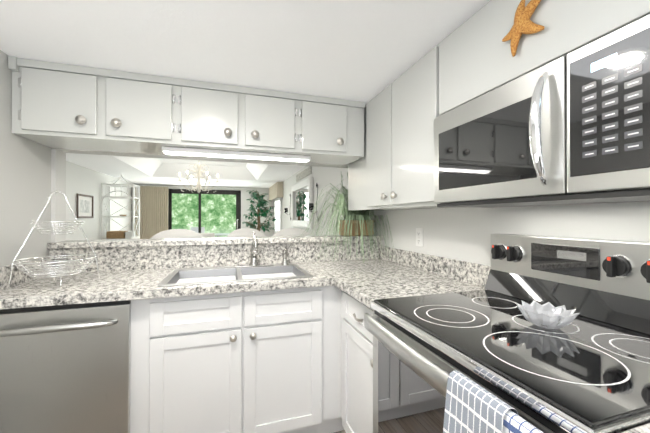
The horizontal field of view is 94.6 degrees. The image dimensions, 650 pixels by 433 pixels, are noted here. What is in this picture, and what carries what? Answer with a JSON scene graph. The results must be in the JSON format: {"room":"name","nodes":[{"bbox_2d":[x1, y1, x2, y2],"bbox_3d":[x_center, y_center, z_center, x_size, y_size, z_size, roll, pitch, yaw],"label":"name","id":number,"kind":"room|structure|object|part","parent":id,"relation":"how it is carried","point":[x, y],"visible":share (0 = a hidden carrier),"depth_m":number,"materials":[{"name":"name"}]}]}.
{"room":"kitchen","nodes":[
{"label":"kitchen","id":0,"kind":"room"},
{"bbox_2d":[0,50,50,266],"bbox_3d":[-1.037,0.232,-0.232,0.120,2.000,4.370,0,0,-18],"label":"wall","id":1,"kind":"structure","parent":0,"point":[25,177],"depth_m":1.49,"materials":[{"name":"grey paint"}]},
{"bbox_2d":[0,257,51,287],"bbox_3d":[-1.495,0.279,1.447,0.018,0.102,0.613,0,0,-18],"label":"backsplash","id":2,"kind":"structure","parent":1,"relation":"attached to","point":[18,277],"depth_m":1.44,"materials":[{"name":"grey stone"}]},
{"bbox_2d":[66,161,132,239],"bbox_3d":[-3.804,0.029,4.358,0.120,2.450,6.290,0,0,-18],"label":"wall","id":3,"kind":"structure","parent":0,"point":[83,180],"depth_m":5.26,"materials":[{"name":"white paint"}]},
{"bbox_2d":[76,193,93,217],"bbox_3d":[-3.886,-0.163,4.863,0.022,0.380,0.560,0,0,-18],"label":"picture frame","id":4,"kind":"object","parent":3,"relation":"attached to","point":[84,206],"visible":0.92,"depth_m":4.84,"materials":[{"name":"black"}]},
{"bbox_2d":[66,153,304,187],"bbox_3d":[-2.126,-0.988,4.895,3.400,0.370,6.050,0,0,-18],"label":"ceiling","id":5,"kind":"structure","parent":0,"point":[148,170],"depth_m":5.94,"materials":[{"name":"white paint"}]},
{"bbox_2d":[134,185,251,238],"bbox_3d":[-3.278,0.247,7.596,2.800,2.006,0.076,0,0,-18],"label":"drape","id":6,"kind":"object","parent":5,"relation":"hanging from","point":[153,210],"visible":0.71,"depth_m":7.30,"materials":[{"name":"fabric"}]},
{"bbox_3d":[-3.286,-0.745,7.626,2.800,0.023,0.024,0,0,-18],"label":"curtain rod","id":7,"kind":"part","parent":6,"relation":"part of","materials":[{"name":"white paint"}]},
{"bbox_2d":[177,161,218,192],"bbox_3d":[-2.231,-0.731,5.306,0.699,0.640,0.611,0,0,-18],"label":"chandelier","id":8,"kind":"object","parent":5,"relation":"hanging from","point":[199,173],"visible":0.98,"depth_m":5.28,"materials":[{"name":"white paint"}]},
{"bbox_2d":[132,184,273,236],"bbox_3d":[-3.059,0.046,7.831,3.400,2.450,0.120,0,0,-18],"label":"wall","id":9,"kind":"structure","parent":0,"point":[245,202],"depth_m":8.09,"materials":[{"name":"white paint"}]},
{"bbox_2d":[168,189,240,232],"bbox_3d":[-3.127,0.286,7.797,1.810,1.970,0.080,0,0,-18],"label":"door","id":10,"kind":"structure","parent":9,"relation":"in","point":[237,193],"depth_m":7.75,"materials":[{"name":"brown metal"}]},
{"bbox_2d":[51,149,362,271],"bbox_3d":[-0.598,0.019,2.138,2.150,2.450,0.120,0,0,-18],"label":"wall","id":11,"kind":"structure","parent":0,"point":[58,181],"depth_m":1.85,"materials":[{"name":"white paint"}]},
{"bbox_2d":[8,56,359,167],"bbox_3d":[-0.673,-0.561,1.854,1.830,0.389,0.378,0,0,-18],"label":"upper cabinet","id":12,"kind":"object","parent":11,"relation":"attached to","point":[55,105],"depth_m":1.66,"materials":[{"name":"white wood"}]},
{"bbox_2d":[162,146,310,161],"bbox_3d":[-0.520,-0.381,1.863,0.870,0.029,0.085,0,0,-18],"label":"light","id":13,"kind":"object","parent":12,"relation":"attached to","point":[173,150],"depth_m":1.82,"materials":[{"name":"white plastic"}]},
{"bbox_2d":[49,241,379,271],"bbox_3d":[-0.576,0.261,2.069,2.146,0.144,0.018,0,0,-18],"label":"backsplash","id":14,"kind":"structure","parent":11,"relation":"attached to","point":[190,256],"depth_m":1.98,"materials":[{"name":"grey stone"}]},
{"bbox_2d":[47,235,382,248],"bbox_3d":[-0.599,0.171,2.140,2.146,0.034,0.215,0,0,-18],"label":"sill ledge","id":15,"kind":"object","parent":11,"relation":"attached to","point":[156,242],"visible":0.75,"depth_m":1.99,"materials":[{"name":"stone"}]},
{"bbox_2d":[297,173,395,262],"bbox_3d":[0.055,0.016,2.387,0.687,0.772,0.849,0,0,-18],"label":"potted plant","id":16,"kind":"object","parent":15,"relation":"on","point":[357,223],"visible":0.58,"depth_m":2.31,"materials":[{"name":"plant"}]},
{"bbox_2d":[0,0,489,104],"bbox_3d":[0.044,-0.816,0.117,2.390,0.100,4.370,0,0,-18],"label":"ceiling","id":17,"kind":"structure","parent":0,"point":[366,51],"depth_m":1.27,"materials":[{"name":"white paint"}]},
{"bbox_2d":[274,166,649,265],"bbox_3d":[0.194,0.025,3.396,0.120,2.450,10.540,0,0,-18],"label":"wall","id":18,"kind":"structure","parent":0,"point":[461,233],"depth_m":1.48,"materials":[{"name":"white paint"}]},
{"bbox_2d":[269,182,282,199],"bbox_3d":[-1.248,-0.605,7.516,0.137,0.350,1.540,0,0,-18],"label":"valance","id":19,"kind":"object","parent":18,"relation":"attached to","point":[276,190],"visible":0.98,"depth_m":6.84,"materials":[{"name":"fabric"}]},
{"bbox_2d":[274,197,281,232],"bbox_3d":[-1.175,-0.011,7.442,0.040,0.860,0.960,0,0,-18],"label":"window shutters","id":20,"kind":"object","parent":18,"relation":"attached to","point":[278,215],"visible":0.85,"depth_m":7.34,"materials":[{"name":"white paint"}]},
{"bbox_2d":[284,194,290,219],"bbox_3d":[-0.736,-0.188,5.883,0.130,0.529,0.131,0,0,-18],"label":"sconce","id":21,"kind":"object","parent":18,"relation":"attached to","point":[285,210],"visible":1,"depth_m":5.86,"materials":[{"name":"grey metal"}]},
{"bbox_2d":[291,177,312,228],"bbox_3d":[-0.404,-0.198,4.991,0.052,0.750,1.400,0,0,-18],"label":"wall mirror","id":22,"kind":"object","parent":18,"relation":"attached to","point":[301,195],"visible":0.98,"depth_m":4.89,"materials":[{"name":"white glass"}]},
{"bbox_2d":[296,166,311,181],"bbox_3d":[-0.357,-0.685,4.904,0.018,0.115,1.000,0,0,-18],"label":"sign plaque","id":23,"kind":"object","parent":18,"relation":"attached to","point":[304,173],"visible":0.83,"depth_m":4.78,"materials":[{"name":"white"}]},
{"bbox_2d":[309,183,318,219],"bbox_3d":[-0.162,-0.197,4.072,0.130,0.529,0.131,0,0,-18],"label":"sconce","id":24,"kind":"object","parent":18,"relation":"attached to","point":[311,206],"visible":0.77,"depth_m":4.05,"materials":[{"name":"grey metal"}]},
{"bbox_2d":[416,228,422,246],"bbox_3d":[0.598,0.133,1.903,0.010,0.116,0.072,0,0,-18],"label":"electrical outlet","id":25,"kind":"object","parent":18,"relation":"attached to","point":[419,237],"visible":1,"depth_m":1.89,"materials":[{"name":"white plastic"}]},
{"bbox_2d":[348,0,649,210],"bbox_3d":[0.789,-0.402,0.743,0.346,0.718,3.378,0,0,-18],"label":"upper cabinet","id":26,"kind":"object","parent":18,"relation":"attached to","point":[502,103],"depth_m":0.91,"materials":[{"name":"white wood"}]},
{"bbox_2d":[434,14,649,207],"bbox_3d":[0.696,-0.231,0.959,0.392,0.378,0.742,0,0,-18],"label":"microwave","id":27,"kind":"object","parent":26,"relation":"in","point":[573,128],"depth_m":0.78,"materials":[{"name":"grey metal"}]},
{"bbox_2d":[380,244,649,335],"bbox_3d":[0.910,0.276,0.769,0.098,0.102,3.360,0,0,-18],"label":"backsplash","id":28,"kind":"structure","parent":18,"relation":"attached to","point":[633,312],"depth_m":1.07,"materials":[{"name":"grey stone"}]},
{"bbox_3d":[-2.117,1.307,4.939,4.050,0.100,15.150,0,0,-18],"label":"floor","id":29,"kind":"structure","parent":0,"visible":0},
{"bbox_2d":[0,300,135,432],"bbox_3d":[-1.225,0.811,1.532,0.586,0.860,0.549,0,0,-18],"label":"base cabinet","id":30,"kind":"object","parent":29,"relation":"on","point":[71,368],"depth_m":1.28,"materials":[{"name":"white metal"}]},
{"bbox_2d":[0,300,130,432],"bbox_3d":[-1.226,0.806,1.496,0.563,0.870,0.617,0,0,-18],"label":"dishwasher","id":31,"kind":"object","parent":30,"relation":"in","point":[65,366],"depth_m":1.28,"materials":[{"name":"grey metal"}]},
{"bbox_2d":[101,174,139,239],"bbox_3d":[-3.873,0.229,5.699,0.526,2.065,0.376,0,0,-18],"label":"etagere","id":32,"kind":"object","parent":29,"relation":"on","point":[114,235],"visible":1,"depth_m":5.61,"materials":[{"name":"white paint"}]},
{"bbox_2d":[150,229,203,238],"bbox_3d":[-1.241,0.678,2.461,0.440,1.135,0.430,0,0,-18],"label":"bar stool","id":33,"kind":"object","parent":29,"relation":"on","point":[176,233],"visible":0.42,"depth_m":2.62,"materials":[{"name":"white fabric"}]},
{"bbox_2d":[199,233,214,237],"bbox_3d":[-2.473,0.803,6.061,0.440,0.920,0.420,0,0,-18],"label":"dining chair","id":34,"kind":"object","parent":29,"relation":"on","point":[208,235],"visible":0.1,"depth_m":6.25,"materials":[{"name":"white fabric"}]},
{"bbox_2d":[136,288,323,432],"bbox_3d":[-0.536,0.807,1.763,0.913,0.870,0.565,0,0,-18],"label":"base cabinet","id":35,"kind":"object","parent":29,"relation":"on","point":[254,338],"depth_m":1.49,"materials":[{"name":"white wood"}]},
{"bbox_2d":[0,260,359,311],"bbox_3d":[-0.481,0.366,1.767,2.146,0.068,0.615,0,0,-18],"label":"countertop","id":36,"kind":"structure","parent":35,"relation":"on","point":[133,283],"depth_m":1.44,"materials":[{"name":"grey stone"}]},
{"bbox_2d":[6,191,100,289],"bbox_3d":[-1.293,0.101,1.451,0.308,0.449,0.308,0,0,-18],"label":"fruit basket","id":37,"kind":"object","parent":36,"relation":"on","point":[52,273],"visible":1,"depth_m":1.41,"materials":[{"name":"silver metal"}]},
{"bbox_2d":[156,264,311,287],"bbox_3d":[-0.496,0.411,1.750,0.760,0.170,0.487,0,0,-18],"label":"sink","id":38,"kind":"object","parent":36,"relation":"in","point":[223,273],"depth_m":1.84,"materials":[{"name":"silver metal"}]},
{"bbox_2d":[232,232,291,267],"bbox_3d":[-0.397,0.220,1.928,0.356,0.214,0.188,0,0,-18],"label":"faucet","id":39,"kind":"object","parent":36,"relation":"on","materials":[{"name":"silver metal"}]},
{"bbox_2d":[316,260,649,432],"bbox_3d":[0.672,0.339,0.622,0.640,0.055,3.225,0,0,-18],"label":"countertop","id":40,"kind":"structure","parent":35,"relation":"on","point":[594,375],"depth_m":0.74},
{"bbox_2d":[515,300,579,328],"bbox_3d":[0.628,0.285,0.852,0.150,0.054,0.150,0,0,-18],"label":"crystal bowl","id":41,"kind":"object","parent":40,"relation":"on","point":[548,315],"visible":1,"depth_m":0.84,"materials":[{"name":"clear glass"}]},
{"bbox_2d":[227,228,265,236],"bbox_3d":[-0.770,0.685,2.977,0.400,1.125,0.430,0,0,-18],"label":"bar stool","id":42,"kind":"object","parent":29,"relation":"on","point":[244,232],"visible":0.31,"depth_m":3.13,"materials":[{"name":"white fabric"}]},
{"bbox_2d":[242,190,275,231],"bbox_3d":[-1.554,0.309,7.105,0.816,1.918,0.926,0,0,-18],"label":"ficus tree","id":43,"kind":"object","parent":29,"relation":"on","point":[260,204],"visible":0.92,"depth_m":7.05,"materials":[{"name":"green plant"}]},
{"bbox_2d":[272,228,310,236],"bbox_3d":[-0.295,0.686,3.034,0.430,1.125,0.430,0,0,-18],"label":"bar stool","id":44,"kind":"object","parent":29,"relation":"on","point":[291,232],"visible":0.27,"depth_m":3.19,"materials":[{"name":"white fabric"}]},
{"bbox_2d":[324,288,339,432],"bbox_3d":[0.267,0.808,1.964,0.545,0.870,0.668,0,0,-18],"label":"base cabinet","id":45,"kind":"object","parent":29,"relation":"on","point":[331,295],"depth_m":1.67,"materials":[{"name":"white wood"}]},
{"bbox_2d":[340,292,367,432],"bbox_3d":[0.423,0.805,1.471,0.545,0.870,0.481,0,0,-18],"label":"base cabinet","id":46,"kind":"object","parent":29,"relation":"on","point":[353,314],"depth_m":1.48,"materials":[{"name":"white wood"}]},
{"bbox_2d":[368,304,583,432],"bbox_3d":[0.586,0.790,0.882,0.627,0.895,0.733,0,0,-18],"label":"oven","id":47,"kind":"object","parent":29,"relation":"on","point":[415,385],"depth_m":0.78,"materials":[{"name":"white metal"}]},
{"bbox_2d":[364,233,649,432],"bbox_3d":[0.560,0.644,0.873,0.681,1.148,0.737,0,0,-18],"label":"range","id":48,"kind":"object","parent":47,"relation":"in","point":[466,361],"depth_m":0.81,"materials":[{"name":"silver metal"}]},
{"label":"outside","id":49,"kind":"structure","parent":0,"visible":0},
{"bbox_2d":[172,193,235,237],"bbox_3d":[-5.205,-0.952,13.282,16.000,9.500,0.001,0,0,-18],"label":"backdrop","id":50,"kind":"structure","parent":49,"point":[218,213],"depth_m":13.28,"materials":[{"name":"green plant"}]},
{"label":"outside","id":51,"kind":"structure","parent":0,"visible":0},
{"bbox_2d":[190,227,229,237],"bbox_3d":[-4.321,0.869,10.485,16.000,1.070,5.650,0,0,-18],"label":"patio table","id":52,"kind":"object","parent":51,"point":[195,229],"visible":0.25,"depth_m":9.22,"materials":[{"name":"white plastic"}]}
]}

